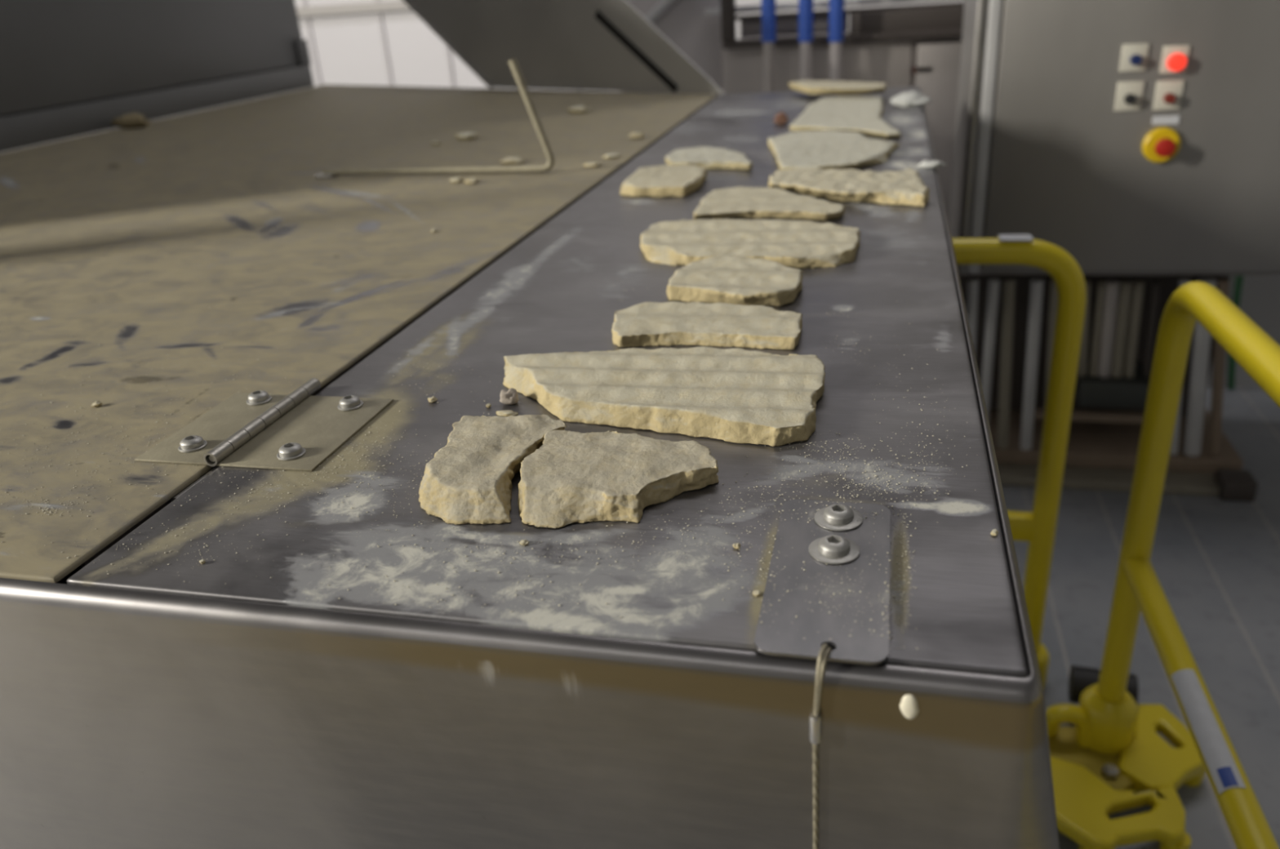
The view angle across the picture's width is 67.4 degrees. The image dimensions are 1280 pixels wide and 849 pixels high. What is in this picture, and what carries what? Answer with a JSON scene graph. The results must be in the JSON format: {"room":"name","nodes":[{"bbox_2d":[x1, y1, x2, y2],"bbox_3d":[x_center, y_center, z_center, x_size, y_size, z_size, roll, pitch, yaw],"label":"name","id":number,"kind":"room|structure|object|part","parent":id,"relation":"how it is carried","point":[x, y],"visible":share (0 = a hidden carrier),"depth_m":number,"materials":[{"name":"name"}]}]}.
{"room":"industrial hall","nodes":[
{"label":"industrial hall","id":0,"kind":"room"},
{"bbox_2d":[1,0,964,152],"bbox_3d":[0.385,-3.450,5.155,12.000,4.200,0.120,2,25,14],"label":"wall","id":1,"kind":"structure","parent":0,"point":[348,47],"depth_m":6.12,"materials":[{"name":"white paint"}]},
{"bbox_2d":[301,0,322,85],"bbox_3d":[-2.200,-3.531,5.728,0.024,4.200,0.014,2,25,14],"label":"trim","id":2,"kind":"structure","parent":1,"relation":"attached to","point":[304,2],"depth_m":6.22,"materials":[{"name":"grey metal"}]},
{"bbox_2d":[296,0,411,17],"bbox_3d":[0.429,-2.522,5.491,12.000,0.060,0.049,2,25,14],"label":"trim","id":3,"kind":"structure","parent":1,"relation":"attached to","point":[396,5],"depth_m":6.02,"materials":[{"name":"grey metal"}]},
{"bbox_2d":[374,0,393,86],"bbox_3d":[-1.704,-3.510,5.606,0.024,4.200,0.014,2,25,14],"label":"trim","id":4,"kind":"structure","parent":1,"relation":"attached to","point":[379,14],"depth_m":6.11,"materials":[{"name":"grey metal"}]},
{"bbox_2d":[444,44,454,87],"bbox_3d":[-1.288,-3.492,5.504,0.024,4.200,0.014,2,25,14],"label":"trim","id":5,"kind":"structure","parent":1,"relation":"attached to","point":[447,49],"depth_m":6.06,"materials":[{"name":"grey metal"}]},
{"bbox_2d":[1001,386,1279,848],"bbox_3d":[-0.590,0.482,1.871,12.000,0.060,9.600,2,25,14],"label":"floor","id":6,"kind":"structure","parent":0,"point":[1215,562],"depth_m":1.86,"materials":[{"name":"grey concrete"}]},
{"bbox_2d":[0,86,1059,848],"bbox_3d":[-0.584,0.034,1.680,2.106,0.907,2.029,2,25,14],"label":"table","id":7,"kind":"object","parent":6,"relation":"on","point":[146,707],"depth_m":0.47,"materials":[{"name":"metal"}]},
{"bbox_3d":[-0.605,-0.339,1.512,2.035,0.030,2.006,2,25,14],"label":"under frame","id":8,"kind":"part","parent":7,"relation":"part of","materials":[{"name":"grey metal"}]},
{"bbox_2d":[0,0,314,152],"bbox_3d":[-1.475,-0.968,1.897,0.052,0.860,2.730,2,25,14],"label":"metal panel","id":9,"kind":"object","parent":7,"relation":"on","point":[68,68],"depth_m":2.48,"materials":[{"name":"grey metal"}]},
{"bbox_2d":[177,440,207,453],"bbox_3d":[-0.283,0.014,0.607,0.017,0.001,0.017,2,25,14],"label":"washer","id":10,"kind":"object","parent":7,"relation":"in","point":[184,446],"depth_m":0.60,"materials":[{"name":"metal"}]},
{"bbox_3d":[-0.255,0.022,0.603,0.007,0.007,0.110,2,25,14],"label":"gap rod","id":11,"kind":"part","parent":7,"relation":"part of","materials":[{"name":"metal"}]},
{"bbox_2d":[199,559,205,564],"bbox_3d":[-0.219,0.069,0.481,0.003,0.002,0.003,-12,26,-18],"label":"crumb","id":12,"kind":"object","parent":7,"relation":"on","point":[202,561],"visible":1,"depth_m":0.48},
{"bbox_2d":[246,395,271,405],"bbox_3d":[-0.266,-0.017,0.671,0.017,0.001,0.017,2,25,14],"label":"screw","id":13,"kind":"object","parent":7,"relation":"in","point":[251,400],"depth_m":0.67,"materials":[{"name":"metal"}]},
{"bbox_3d":[-0.240,-0.004,0.632,0.124,0.009,0.120,2,25,14],"label":"butt hinge","id":14,"kind":"part","parent":7,"relation":"part of","materials":[{"name":"silver metal"}]},
{"bbox_2d":[276,447,306,460],"bbox_3d":[-0.213,0.018,0.587,0.017,0.001,0.017,2,25,14],"label":"washer","id":15,"kind":"object","parent":7,"relation":"in","point":[282,453],"depth_m":0.58,"materials":[{"name":"metal"}]},
{"bbox_2d":[337,400,363,411],"bbox_3d":[-0.197,-0.013,0.652,0.017,0.001,0.017,2,25,14],"label":"washer","id":16,"kind":"object","parent":7,"relation":"in","point":[343,405],"depth_m":0.65,"materials":[{"name":"metal"}]},
{"bbox_2d":[0,84,717,582],"bbox_3d":[-0.689,-0.541,1.901,1.503,0.018,2.830,2,25,14],"label":"lid","id":17,"kind":"object","parent":7,"relation":"on","point":[225,209],"visible":0.95,"depth_m":1.09,"materials":[{"name":"metal"}]},
{"bbox_2d":[91,400,102,407],"bbox_3d":[-0.388,-0.015,0.686,0.006,0.004,0.006,-10,25,-13],"label":"crumb","id":18,"kind":"object","parent":17,"relation":"on","point":[97,403],"visible":1,"depth_m":0.68,"materials":[{"name":"beige stone"}]},
{"bbox_2d":[111,112,151,128],"bbox_3d":[-1.277,-0.762,2.405,0.108,0.037,0.055,2,25,14],"label":"crumb","id":19,"kind":"object","parent":17,"relation":"on","point":[135,120],"visible":1,"depth_m":2.39,"materials":[{"name":"brown food"}]},
{"bbox_2d":[315,58,554,177],"bbox_3d":[-0.324,-0.460,1.453,0.402,0.162,0.024,3,26,15],"label":"rod","id":20,"kind":"object","parent":17,"relation":"on","point":[513,64],"visible":1,"depth_m":1.45,"materials":[{"name":"metal"}]},
{"bbox_2d":[448,177,463,182],"bbox_3d":[-0.270,-0.360,1.413,0.022,0.007,0.017,2,25,14],"label":"crumb","id":21,"kind":"object","parent":17,"relation":"on","point":[455,180],"visible":1,"depth_m":1.41,"materials":[{"name":"beige stone"}]},
{"bbox_2d":[455,132,478,139],"bbox_3d":[-0.332,-0.550,1.828,0.047,0.012,0.035,2,25,14],"label":"crumb","id":22,"kind":"object","parent":17,"relation":"on","point":[467,135],"visible":1,"depth_m":1.82,"materials":[{"name":"beige food"}]},
{"bbox_2d":[464,177,479,183],"bbox_3d":[-0.246,-0.355,1.399,0.022,0.006,0.016,2,25,14],"label":"crumb","id":23,"kind":"object","parent":17,"relation":"on","point":[472,180],"visible":1,"depth_m":1.39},
{"bbox_2d":[499,156,524,164],"bbox_3d":[-0.204,-0.423,1.537,0.043,0.010,0.031,2,25,14],"label":"crumb","id":24,"kind":"object","parent":17,"relation":"on","point":[513,160],"visible":1,"depth_m":1.53,"materials":[{"name":"beige food"}]},
{"bbox_2d":[402,0,724,93],"bbox_3d":[-0.374,-1.313,2.763,1.761,0.619,0.310,18,33,39],"label":"chute","id":25,"kind":"object","parent":17,"relation":"attached to","point":[584,45],"visible":1,"depth_m":2.53,"materials":[{"name":"metal"}]},
{"bbox_2d":[567,105,591,113],"bbox_3d":[-0.133,-0.687,2.092,0.048,0.015,0.038,-13,26,-19],"label":"crumb","id":26,"kind":"object","parent":17,"relation":"on","point":[577,109],"visible":1,"depth_m":2.08,"materials":[{"name":"beige food"}]},
{"bbox_2d":[583,162,601,166],"bbox_3d":[-0.073,-0.396,1.463,0.029,0.006,0.017,2,25,14],"label":"crumb","id":27,"kind":"object","parent":17,"relation":"on","point":[593,164],"visible":1,"depth_m":1.46,"materials":[{"name":"beige food"}]},
{"bbox_2d":[602,153,619,159],"bbox_3d":[-0.047,-0.424,1.518,0.028,0.007,0.021,2,25,14],"label":"crumb","id":28,"kind":"object","parent":17,"relation":"on","point":[613,155],"visible":1,"depth_m":1.51,"materials":[{"name":"beige food"}]},
{"bbox_2d":[628,132,644,138],"bbox_3d":[-0.006,-0.510,1.695,0.028,0.010,0.022,-5,25,-1],"label":"crumb","id":29,"kind":"object","parent":17,"relation":"on","point":[637,135],"visible":1,"depth_m":1.69,"materials":[{"name":"beige food"}]},
{"bbox_2d":[427,395,437,402],"bbox_3d":[-0.141,-0.017,0.654,0.006,0.003,0.007,-15,27,-22],"label":"crumb","id":30,"kind":"object","parent":7,"relation":"on","point":[433,399],"visible":1,"depth_m":0.65,"materials":[{"name":"beige stone"}]},
{"bbox_2d":[0,278,975,648],"bbox_3d":[-0.246,-0.036,0.711,0.932,0.004,0.518,2,25,14],"label":"grains","id":31,"kind":"object","parent":7,"relation":"on","point":[890,476],"visible":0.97,"depth_m":0.51,"materials":[{"name":"beige"}]},
{"bbox_2d":[418,413,565,524],"bbox_3d":[-0.088,0.021,0.549,0.072,0.015,0.115,2,25,14],"label":"stone fragment","id":32,"kind":"object","parent":7,"relation":"on","point":[468,479],"visible":0.93,"depth_m":0.53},
{"bbox_2d":[495,409,518,416],"bbox_3d":[-0.087,-0.007,0.624,0.016,0.003,0.007,2,25,14],"label":"crumb","id":33,"kind":"object","parent":7,"relation":"on","point":[508,412],"visible":0.97,"depth_m":0.62,"materials":[{"name":"beige stone"}]},
{"bbox_2d":[499,387,519,404],"bbox_3d":[-0.087,-0.019,0.641,0.014,0.010,0.013,2,25,14],"label":"crumb","id":34,"kind":"object","parent":7,"relation":"on","point":[510,397],"visible":1,"depth_m":0.64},
{"bbox_2d":[519,539,528,545],"bbox_3d":[-0.058,0.059,0.478,0.005,0.002,0.005,-15,27,-22],"label":"crumb","id":35,"kind":"object","parent":7,"relation":"on","point":[523,542],"visible":1,"depth_m":0.48,"materials":[{"name":"beige stone"}]},
{"bbox_2d":[517,430,718,528],"bbox_3d":[-0.013,0.028,0.522,0.109,0.014,0.094,2,25,14],"label":"stone fragment","id":36,"kind":"object","parent":7,"relation":"on","point":[573,477],"visible":1,"depth_m":0.51,"materials":[{"name":"beige stone"}]},
{"bbox_2d":[620,164,706,197],"bbox_3d":[0.035,-0.327,1.283,0.106,0.016,0.153,2,25,14],"label":"cake","id":37,"kind":"object","parent":7,"relation":"on","point":[664,180],"visible":1,"depth_m":1.25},
{"bbox_2d":[502,346,825,446],"bbox_3d":[0.005,-0.024,0.633,0.227,0.015,0.129,2,25,14],"label":"stone slab","id":38,"kind":"object","parent":7,"relation":"on","point":[737,395],"visible":1,"depth_m":0.61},
{"bbox_2d":[611,301,802,350],"bbox_3d":[0.049,-0.077,0.744,0.153,0.012,0.084,2,25,14],"label":"cake","id":39,"kind":"object","parent":7,"relation":"on","point":[670,323],"visible":1,"depth_m":0.73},
{"bbox_2d":[665,146,752,169],"bbox_3d":[0.108,-0.397,1.430,0.140,0.012,0.168,2,25,14],"label":"cake","id":40,"kind":"object","parent":7,"relation":"on","point":[707,157],"visible":0.91,"depth_m":1.40,"materials":[{"name":"beige food"}]},
{"bbox_2d":[666,255,802,306],"bbox_3d":[0.084,-0.127,0.844,0.118,0.014,0.120,2,25,14],"label":"cake","id":41,"kind":"object","parent":7,"relation":"on","point":[734,280],"visible":0.96,"depth_m":0.82,"materials":[{"name":"beige stone"}]},
{"bbox_2d":[732,542,740,548],"bbox_3d":[0.046,0.058,0.462,0.004,0.003,0.004,2,25,14],"label":"crumb","id":42,"kind":"object","parent":7,"relation":"on","point":[735,545],"visible":1,"depth_m":0.46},
{"bbox_2d":[640,218,860,268],"bbox_3d":[0.107,-0.186,0.969,0.224,0.014,0.163,2,25,14],"label":"cake","id":43,"kind":"object","parent":7,"relation":"on","point":[798,244],"visible":0.96,"depth_m":0.95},
{"bbox_2d":[752,590,761,596],"bbox_3d":[0.052,0.075,0.426,0.004,0.002,0.004,-7,25,-7],"label":"crumb","id":44,"kind":"object","parent":7,"relation":"on","point":[756,593],"visible":1,"depth_m":0.42,"materials":[{"name":"beige stone"}]},
{"bbox_2d":[693,186,844,220],"bbox_3d":[0.156,-0.261,1.128,0.174,0.011,0.160,2,25,14],"label":"cake","id":45,"kind":"object","parent":7,"relation":"on","point":[755,202],"visible":0.99,"depth_m":1.09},
{"bbox_2d":[773,111,789,124],"bbox_3d":[0.256,-0.555,1.739,0.029,0.021,0.016,2,25,14],"label":"crumb","id":46,"kind":"object","parent":7,"relation":"on","point":[781,117],"visible":1,"depth_m":1.73,"materials":[{"name":"brown food"}]},
{"bbox_2d":[754,499,890,664],"bbox_3d":[0.086,0.064,0.435,0.054,0.009,0.126,2,25,14],"label":"plate","id":47,"kind":"object","parent":7,"relation":"on","point":[842,537],"visible":1,"depth_m":0.43,"materials":[{"name":"metal"}]},
{"bbox_2d":[808,643,831,848],"bbox_3d":[0.083,0.244,0.450,0.005,0.340,0.017,12,29,31],"label":"lanyard","id":48,"kind":"object","parent":47,"relation":"hanging from","point":[815,718],"visible":1,"depth_m":0.39,"materials":[{"name":"metal"}]},
{"bbox_2d":[808,537,859,564],"bbox_3d":[0.091,0.059,0.449,0.024,0.001,0.024,2,25,14],"label":"washer","id":49,"kind":"object","parent":47,"relation":"in","point":[829,550],"depth_m":0.44,"materials":[{"name":"metal"}]},
{"bbox_2d":[814,506,862,531],"bbox_3d":[0.098,0.046,0.475,0.024,0.001,0.024,2,25,14],"label":"washer","id":50,"kind":"object","parent":47,"relation":"in","point":[827,518],"depth_m":0.47,"materials":[{"name":"metal"}]},
{"bbox_2d":[767,129,902,169],"bbox_3d":[0.283,-0.410,1.431,0.209,0.012,0.327,2,25,14],"label":"cake","id":51,"kind":"object","parent":7,"relation":"on","point":[822,149],"visible":0.96,"depth_m":1.40,"materials":[{"name":"beige food"}]},
{"bbox_2d":[788,80,886,94],"bbox_3d":[0.410,-0.709,2.025,0.125,0.017,0.270,-22,30,-34],"label":"cake","id":52,"kind":"object","parent":7,"relation":"on","point":[811,87],"visible":1,"depth_m":1.99,"materials":[{"name":"beige food"}]},
{"bbox_2d":[789,95,902,137],"bbox_3d":[0.381,-0.566,1.756,0.187,0.011,0.520,2,25,14],"label":"cake","id":53,"kind":"object","parent":7,"relation":"on","point":[860,114],"visible":0.97,"depth_m":1.70,"materials":[{"name":"beige food"}]},
{"bbox_2d":[768,167,929,206],"bbox_3d":[0.252,-0.293,1.176,0.195,0.017,0.181,2,25,14],"label":"cake","id":54,"kind":"object","parent":7,"relation":"on","point":[904,187],"visible":1,"depth_m":1.15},
{"bbox_2d":[899,694,919,719],"bbox_3d":[0.105,0.111,0.375,0.008,0.012,0.002,2,25,14],"label":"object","id":55,"kind":"object","parent":7,"relation":"attached to","point":[908,707],"visible":1,"depth_m":0.37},
{"bbox_2d":[890,91,932,107],"bbox_3d":[0.521,-0.626,1.845,0.077,0.027,0.076,2,25,14],"label":"heap","id":56,"kind":"object","parent":7,"relation":"on","point":[911,99],"visible":1,"depth_m":1.83,"materials":[{"name":"white food"}]},
{"bbox_2d":[916,160,946,168],"bbox_3d":[0.389,-0.347,1.279,0.037,0.011,0.025,-5,25,-2],"label":"heap","id":57,"kind":"object","parent":7,"relation":"on","point":[926,164],"visible":1,"depth_m":1.27,"materials":[{"name":"white food"}]},
{"bbox_2d":[991,528,998,536],"bbox_3d":[0.169,0.051,0.457,0.004,0.003,0.004,2,25,14],"label":"crumb","id":58,"kind":"object","parent":7,"relation":"on","point":[994,532],"visible":1,"depth_m":0.46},
{"bbox_2d":[620,0,964,220],"bbox_3d":[0.489,-1.189,3.104,1.094,1.800,0.570,2,25,14],"label":"machine housing","id":59,"kind":"object","parent":6,"relation":"on","point":[918,46],"visible":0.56,"depth_m":2.85,"materials":[{"name":"metal"}]},
{"bbox_2d":[577,0,676,90],"bbox_3d":[0.099,-1.328,2.987,0.686,0.528,0.031,2,25,14],"label":"diagonal brace","id":60,"kind":"object","parent":59,"relation":"attached to","point":[652,15],"visible":0.26,"depth_m":3.00,"materials":[{"name":"grey metal"}]},
{"bbox_3d":[0.241,-1.527,2.711,0.038,0.827,0.050,2,25,14],"label":"post","id":61,"kind":"part","parent":59,"relation":"part of","materials":[{"name":"grey metal"}]},
{"bbox_2d":[760,0,776,93],"bbox_3d":[0.367,-1.218,2.740,0.042,1.126,0.042,2,25,14],"label":"tube","id":62,"kind":"object","parent":59,"relation":"hanging from","point":[767,6],"visible":0.51,"depth_m":2.77,"materials":[{"name":"metal"}]},
{"bbox_3d":[0.467,-1.214,2.915,0.324,0.058,0.030,2,25,14],"label":"panel","id":63,"kind":"part","parent":59,"relation":"part of","materials":[{"name":"metal"}]},
{"bbox_2d":[798,0,813,80],"bbox_3d":[0.469,-1.212,2.716,0.042,1.130,0.042,2,25,14],"label":"tube","id":64,"kind":"object","parent":59,"relation":"hanging from","point":[805,7],"visible":0.51,"depth_m":2.75,"materials":[{"name":"blue plastic"}]},
{"bbox_3d":[0.583,-1.258,2.869,0.782,0.020,0.060,2,25,14],"label":"rail","id":65,"kind":"part","parent":59,"relation":"part of","materials":[{"name":"silver metal"}]},
{"bbox_2d":[828,0,844,81],"bbox_3d":[0.553,-1.207,2.696,0.042,1.134,0.042,2,25,14],"label":"tube","id":66,"kind":"object","parent":59,"relation":"hanging from","point":[836,16],"visible":0.51,"depth_m":2.73,"materials":[{"name":"blue plastic"}]},
{"bbox_2d":[722,28,962,49],"bbox_3d":[0.606,-1.142,2.838,0.714,0.022,0.100,2,25,14],"label":"shelf","id":67,"kind":"object","parent":59,"relation":"attached to","point":[857,37],"depth_m":2.80,"materials":[{"name":"grey metal"}]},
{"bbox_3d":[0.623,-0.746,3.023,0.406,0.848,0.020,2,25,14],"label":"panel","id":68,"kind":"part","parent":59,"relation":"part of","materials":[{"name":"metal"}]},
{"bbox_3d":[0.606,-1.224,2.845,0.720,0.011,0.060,2,25,14],"label":"frame","id":69,"kind":"part","parent":59,"relation":"part of","materials":[{"name":"silver metal"}]},
{"bbox_3d":[0.902,-0.722,2.943,0.145,0.835,0.030,2,25,14],"label":"panel","id":70,"kind":"part","parent":59,"relation":"part of","materials":[{"name":"metal"}]},
{"bbox_2d":[951,234,1086,687],"bbox_3d":[0.578,0.089,1.531,0.210,0.786,0.072,2,25,14],"label":"guard rail","id":71,"kind":"object","parent":6,"relation":"on","point":[1037,527],"visible":0.8,"depth_m":1.44,"materials":[{"name":"yellow metal"}]},
{"bbox_3d":[0.564,0.163,1.570,0.169,0.044,0.024,2,25,14],"label":"cross rail","id":72,"kind":"part","parent":71,"relation":"part of","materials":[{"name":"yellow metal"}]},
{"bbox_2d":[1035,643,1049,687],"bbox_3d":[0.668,0.414,1.663,0.072,0.075,0.072,2,25,14],"label":"socket","id":73,"kind":"object","parent":71,"relation":"attached to","point":[1042,655],"depth_m":1.63,"materials":[{"name":"yellow paint"}]},
{"bbox_2d":[959,273,1266,502],"bbox_3d":[1.072,-0.154,2.321,0.708,0.503,0.420,2,25,14],"label":"rack","id":74,"kind":"object","parent":6,"relation":"on","point":[1012,317],"visible":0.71,"depth_m":2.26,"materials":[{"name":"metal"}]},
{"bbox_3d":[1.088,-0.240,2.441,0.675,0.448,0.030,2,25,14],"label":"panel","id":75,"kind":"part","parent":74,"relation":"part of","materials":[{"name":"grey metal"}]},
{"bbox_3d":[1.026,0.127,2.295,0.655,0.022,0.078,2,25,14],"label":"sill","id":76,"kind":"part","parent":74,"relation":"part of","materials":[{"name":"grey metal"}]},
{"bbox_2d":[948,0,1279,274],"bbox_3d":[1.224,-0.980,1.923,1.050,1.300,0.471,2,25,14],"label":"cabinet","id":77,"kind":"object","parent":74,"relation":"on","point":[1122,136],"visible":0.97,"depth_m":1.96,"materials":[{"name":"metal"}]},
{"bbox_3d":[0.980,-0.658,1.923,0.049,0.056,0.005,2,25,14],"label":"button plate","id":78,"kind":"part","parent":77,"relation":"part of","materials":[{"name":"beige plastic"}]},
{"bbox_3d":[0.974,-0.723,1.893,0.048,0.051,0.005,2,25,14],"label":"button plate","id":79,"kind":"part","parent":77,"relation":"part of","materials":[{"name":"beige plastic"}]},
{"bbox_3d":[1.050,-0.555,1.923,0.037,0.037,0.031,2,25,14],"label":"stop knob","id":80,"kind":"part","parent":77,"relation":"part of","materials":[{"name":"red plastic"}]},
{"bbox_3d":[1.055,-0.611,1.927,0.048,0.016,0.003,2,25,14],"label":"name plate","id":81,"kind":"part","parent":77,"relation":"part of","materials":[{"name":"white plastic"}]},
{"bbox_3d":[1.049,-0.653,1.907,0.049,0.055,0.005,2,25,14],"label":"button plate","id":82,"kind":"part","parent":77,"relation":"part of","materials":[{"name":"beige plastic"}]},
{"bbox_3d":[1.046,-0.714,1.878,0.047,0.051,0.005,2,25,14],"label":"button plate","id":83,"kind":"part","parent":77,"relation":"part of","materials":[{"name":"beige plastic"}]},
{"bbox_2d":[1166,53,1186,71],"bbox_3d":[1.046,-0.705,1.869,0.033,0.033,0.019,2,25,14],"label":"lamp","id":84,"kind":"object","parent":77,"relation":"attached to","point":[1175,61],"depth_m":1.86,"materials":[{"name":"red plastic"}]},
{"bbox_2d":[1045,281,1279,848],"bbox_3d":[0.578,0.380,0.887,0.274,0.796,1.287,2,25,14],"label":"guard rail","id":85,"kind":"object","parent":6,"relation":"on","point":[1114,758],"visible":0.94,"depth_m":1.31,"materials":[{"name":"yellow metal"}]},
{"bbox_3d":[0.660,0.457,1.476,0.081,0.070,0.044,2,25,14],"label":"loop handle","id":86,"kind":"part","parent":85,"relation":"part of","materials":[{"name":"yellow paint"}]},
{"bbox_3d":[0.685,0.512,1.456,0.162,0.024,0.131,2,25,14],"label":"plate","id":87,"kind":"part","parent":85,"relation":"part of","materials":[{"name":"yellow paint"}]},
{"bbox_2d":[1075,683,1137,755],"bbox_3d":[0.715,0.449,1.472,0.080,0.095,0.080,2,25,14],"label":"socket","id":88,"kind":"object","parent":85,"relation":"attached to","point":[1106,723],"depth_m":1.44,"materials":[{"name":"yellow paint"}]},
{"bbox_3d":[0.575,0.379,0.830,0.038,0.746,1.169,2,25,12],"label":"post and rail","id":89,"kind":"part","parent":85,"relation":"part of","materials":[{"name":"yellow metal"}]},
{"bbox_3d":[0.578,0.446,0.851,0.034,0.065,1.151,2,25,12],"label":"rail","id":90,"kind":"part","parent":85,"relation":"part of","materials":[{"name":"yellow metal"}]},
{"bbox_2d":[1207,274,1279,388],"bbox_3d":[2.638,-0.726,2.187,2.200,1.450,0.040,2,25,14],"label":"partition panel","id":91,"kind":"object","parent":6,"relation":"on","point":[1260,300],"visible":0.07,"depth_m":2.61,"materials":[{"name":"grey metal"}]},
{"bbox_2d":[1227,275,1243,389],"bbox_3d":[1.617,-0.407,2.555,0.054,0.675,0.017,2,25,14],"label":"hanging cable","id":92,"kind":"object","parent":91,"relation":"hanging from","point":[1238,282],"visible":0.3,"depth_m":2.65,"materials":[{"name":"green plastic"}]}
]}

